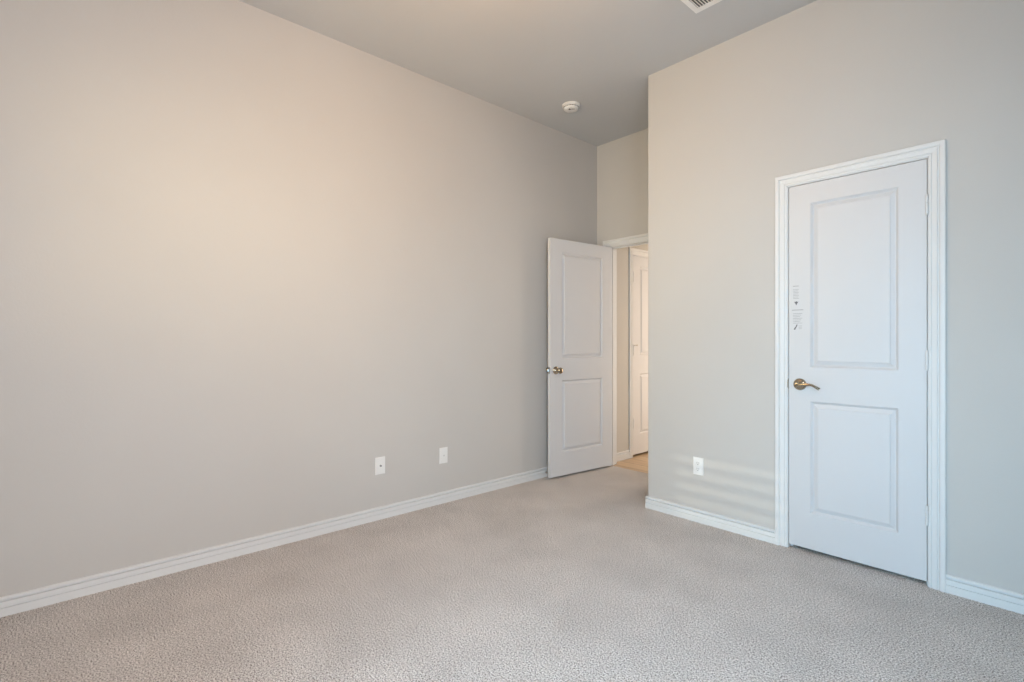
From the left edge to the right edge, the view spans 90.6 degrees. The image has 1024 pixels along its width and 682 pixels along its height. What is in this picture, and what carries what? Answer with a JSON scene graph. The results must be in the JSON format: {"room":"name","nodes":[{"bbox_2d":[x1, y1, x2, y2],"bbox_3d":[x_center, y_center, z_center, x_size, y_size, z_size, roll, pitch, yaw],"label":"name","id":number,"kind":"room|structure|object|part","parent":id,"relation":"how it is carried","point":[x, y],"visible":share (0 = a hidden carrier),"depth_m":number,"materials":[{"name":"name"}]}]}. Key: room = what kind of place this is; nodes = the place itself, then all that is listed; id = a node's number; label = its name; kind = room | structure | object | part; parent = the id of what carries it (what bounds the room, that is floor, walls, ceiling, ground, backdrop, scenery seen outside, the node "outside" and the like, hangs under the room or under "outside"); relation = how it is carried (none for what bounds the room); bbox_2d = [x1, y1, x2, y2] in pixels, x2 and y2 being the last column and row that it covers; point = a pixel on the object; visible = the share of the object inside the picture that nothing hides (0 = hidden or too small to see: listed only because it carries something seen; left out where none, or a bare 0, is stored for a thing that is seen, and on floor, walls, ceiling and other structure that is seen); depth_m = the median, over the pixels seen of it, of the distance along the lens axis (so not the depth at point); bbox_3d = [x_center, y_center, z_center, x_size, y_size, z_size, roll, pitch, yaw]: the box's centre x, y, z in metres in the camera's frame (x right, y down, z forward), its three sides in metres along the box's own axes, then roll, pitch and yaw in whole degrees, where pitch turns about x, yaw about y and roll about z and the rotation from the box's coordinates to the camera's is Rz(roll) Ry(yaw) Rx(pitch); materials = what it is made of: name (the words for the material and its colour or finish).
{"room":"empty bedroom","nodes":[
{"label":"empty bedroom","id":0,"kind":"room"},
{"bbox_2d":[0,0,596,596],"bbox_3d":[-0.934,-0.346,3.371,4.844,3.048,0.115,0,0,-42],"label":"wall","id":1,"kind":"structure","parent":0,"point":[252,258],"depth_m":2.80,"materials":[{"name":"beige paint"}]},
{"bbox_2d":[0,466,547,617],"bbox_3d":[-0.891,1.136,3.323,4.614,0.084,0.012,0,0,-42],"label":"baseboard","id":2,"kind":"structure","parent":1,"relation":"attached to","point":[23,601],"depth_m":2.74,"materials":[{"name":"white paint"}]},
{"bbox_2d":[375,456,384,474],"bbox_3d":[-0.868,0.825,3.343,0.070,0.114,0.014,0,0,-42],"label":"cable wall plate","id":3,"kind":"object","parent":1,"relation":"attached to","point":[379,461],"visible":1,"depth_m":3.34,"materials":[{"name":"white plastic"}]},
{"bbox_2d":[439,447,447,463],"bbox_3d":[-0.496,0.833,3.683,0.070,0.114,0.007,0,0,-42],"label":"wall plate","id":4,"kind":"object","parent":1,"relation":"attached to","point":[443,452],"visible":1,"depth_m":3.68,"materials":[{"name":"white plastic"}]},
{"bbox_2d":[0,451,1023,681],"bbox_3d":[1.300,1.228,3.299,8.065,0.100,4.865,0,0,-42],"label":"floor","id":5,"kind":"structure","parent":0,"point":[569,577],"depth_m":2.20,"materials":[{"name":"carpet"}]},
{"bbox_2d":[239,0,816,145],"bbox_3d":[0.380,-1.920,1.914,4.844,0.100,4.039,0,0,-42],"label":"ceiling","id":6,"kind":"structure","parent":0,"point":[528,59],"depth_m":3.15,"materials":[{"name":"paint"}]},
{"bbox_2d":[562,101,579,112],"bbox_3d":[0.469,-1.847,4.018,0.144,0.046,0.144,0,0,-42],"label":"smoke detector","id":7,"kind":"object","parent":6,"relation":"attached to","point":[570,106],"visible":1,"depth_m":3.98,"materials":[{"name":"white plastic"}]},
{"bbox_2d":[681,0,721,13],"bbox_3d":[1.057,-1.864,2.691,0.250,0.012,0.300,0,0,-42],"label":"ceiling vent","id":8,"kind":"object","parent":6,"relation":"in","point":[697,6],"visible":1,"depth_m":2.81,"materials":[{"name":"white metal"}]},
{"bbox_2d":[597,128,647,245],"bbox_3d":[2.175,-0.346,3.455,0.115,3.048,3.924,0,0,-42],"label":"wall","id":9,"kind":"structure","parent":0,"point":[622,163],"depth_m":4.64,"materials":[{"name":"beige paint"}]},
{"bbox_2d":[603,233,647,465],"bbox_3d":[1.210,0.117,4.513,0.130,2.123,0.904,0,0,-42],"label":"door frame","id":10,"kind":"structure","parent":9,"relation":"attached to","point":[642,239],"depth_m":4.79,"materials":[{"name":"white paint"}]},
{"bbox_2d":[546,238,611,477],"bbox_3d":[0.619,0.143,4.516,0.782,2.032,0.179,0,0,-37],"label":"door","id":11,"kind":"structure","parent":10,"relation":"attached to","point":[579,369],"depth_m":4.47,"materials":[{"name":"white paint"}]},
{"bbox_3d":[0.400,0.251,4.275,0.053,0.053,0.052,0,0,-37],"label":"knob","id":12,"kind":"part","parent":11,"relation":"part of","materials":[{"name":"gold metal"}]},
{"bbox_2d":[617,244,647,452],"bbox_3d":[2.115,-0.192,6.011,3.221,2.740,0.115,0,0,-42],"label":"wall","id":13,"kind":"structure","parent":0,"point":[623,253],"depth_m":5.02,"materials":[{"name":"paint"}]},
{"bbox_2d":[617,450,629,461],"bbox_3d":[1.069,1.136,4.982,0.290,0.084,0.012,0,0,-42],"label":"baseboard","id":14,"kind":"structure","parent":13,"relation":"attached to","point":[623,455],"depth_m":5.00,"materials":[{"name":"white paint"}]},
{"bbox_2d":[629,247,647,457],"bbox_3d":[1.475,0.119,5.424,0.904,2.117,0.130,0,0,-42],"label":"door frame","id":15,"kind":"structure","parent":13,"relation":"attached to","point":[632,251],"depth_m":5.10,"materials":[{"name":"white paint"}]},
{"bbox_2d":[633,255,647,454],"bbox_3d":[1.516,0.145,5.370,0.767,2.026,0.107,0,0,-42],"label":"door","id":16,"kind":"structure","parent":13,"relation":"in","point":[640,264],"depth_m":5.23,"materials":[{"name":"white paint"}]},
{"bbox_2d":[648,0,1023,593],"bbox_3d":[1.961,-0.346,2.550,0.115,3.048,2.867,0,0,-42],"label":"wall","id":17,"kind":"structure","parent":0,"point":[821,83],"depth_m":2.81,"materials":[{"name":"beige paint"}]},
{"bbox_2d":[693,456,703,475],"bbox_3d":[1.210,0.815,3.292,0.008,0.114,0.070,0,0,-42],"label":"power outlet","id":18,"kind":"object","parent":17,"relation":"attached to","point":[698,463],"visible":1,"depth_m":3.29,"materials":[{"name":"white plastic"}]},
{"bbox_2d":[645,496,774,543],"bbox_3d":[1.513,1.136,3.509,0.760,0.084,0.868,0,0,-42],"label":"baseboard","id":19,"kind":"structure","parent":17,"relation":"attached to","point":[748,529],"depth_m":3.21,"materials":[{"name":"white paint"}]},
{"bbox_2d":[789,159,928,580],"bbox_3d":[1.778,0.141,2.648,0.096,2.030,0.624,0,0,-42],"label":"door","id":20,"kind":"structure","parent":17,"relation":"in","point":[859,352],"depth_m":2.63,"materials":[{"name":"white paint"}]},
{"bbox_3d":[1.623,0.250,2.779,0.039,0.038,0.129,0,0,-42],"label":"lever handle","id":21,"kind":"part","parent":20,"relation":"part of","materials":[{"name":"gold metal"}]},
{"bbox_2d":[775,139,945,592],"bbox_3d":[1.822,0.117,2.693,0.130,2.123,0.758,0,0,-42],"label":"door frame","id":22,"kind":"structure","parent":17,"relation":"attached to","point":[934,152],"depth_m":2.42,"materials":[{"name":"white paint"}]},
{"bbox_2d":[946,574,1023,614],"bbox_3d":[2.416,1.136,1.951,0.012,0.084,1.138,0,0,-42],"label":"baseboard","id":23,"kind":"structure","parent":17,"relation":"attached to","point":[1009,600],"depth_m":2.27,"materials":[{"name":"white paint"}]}
]}

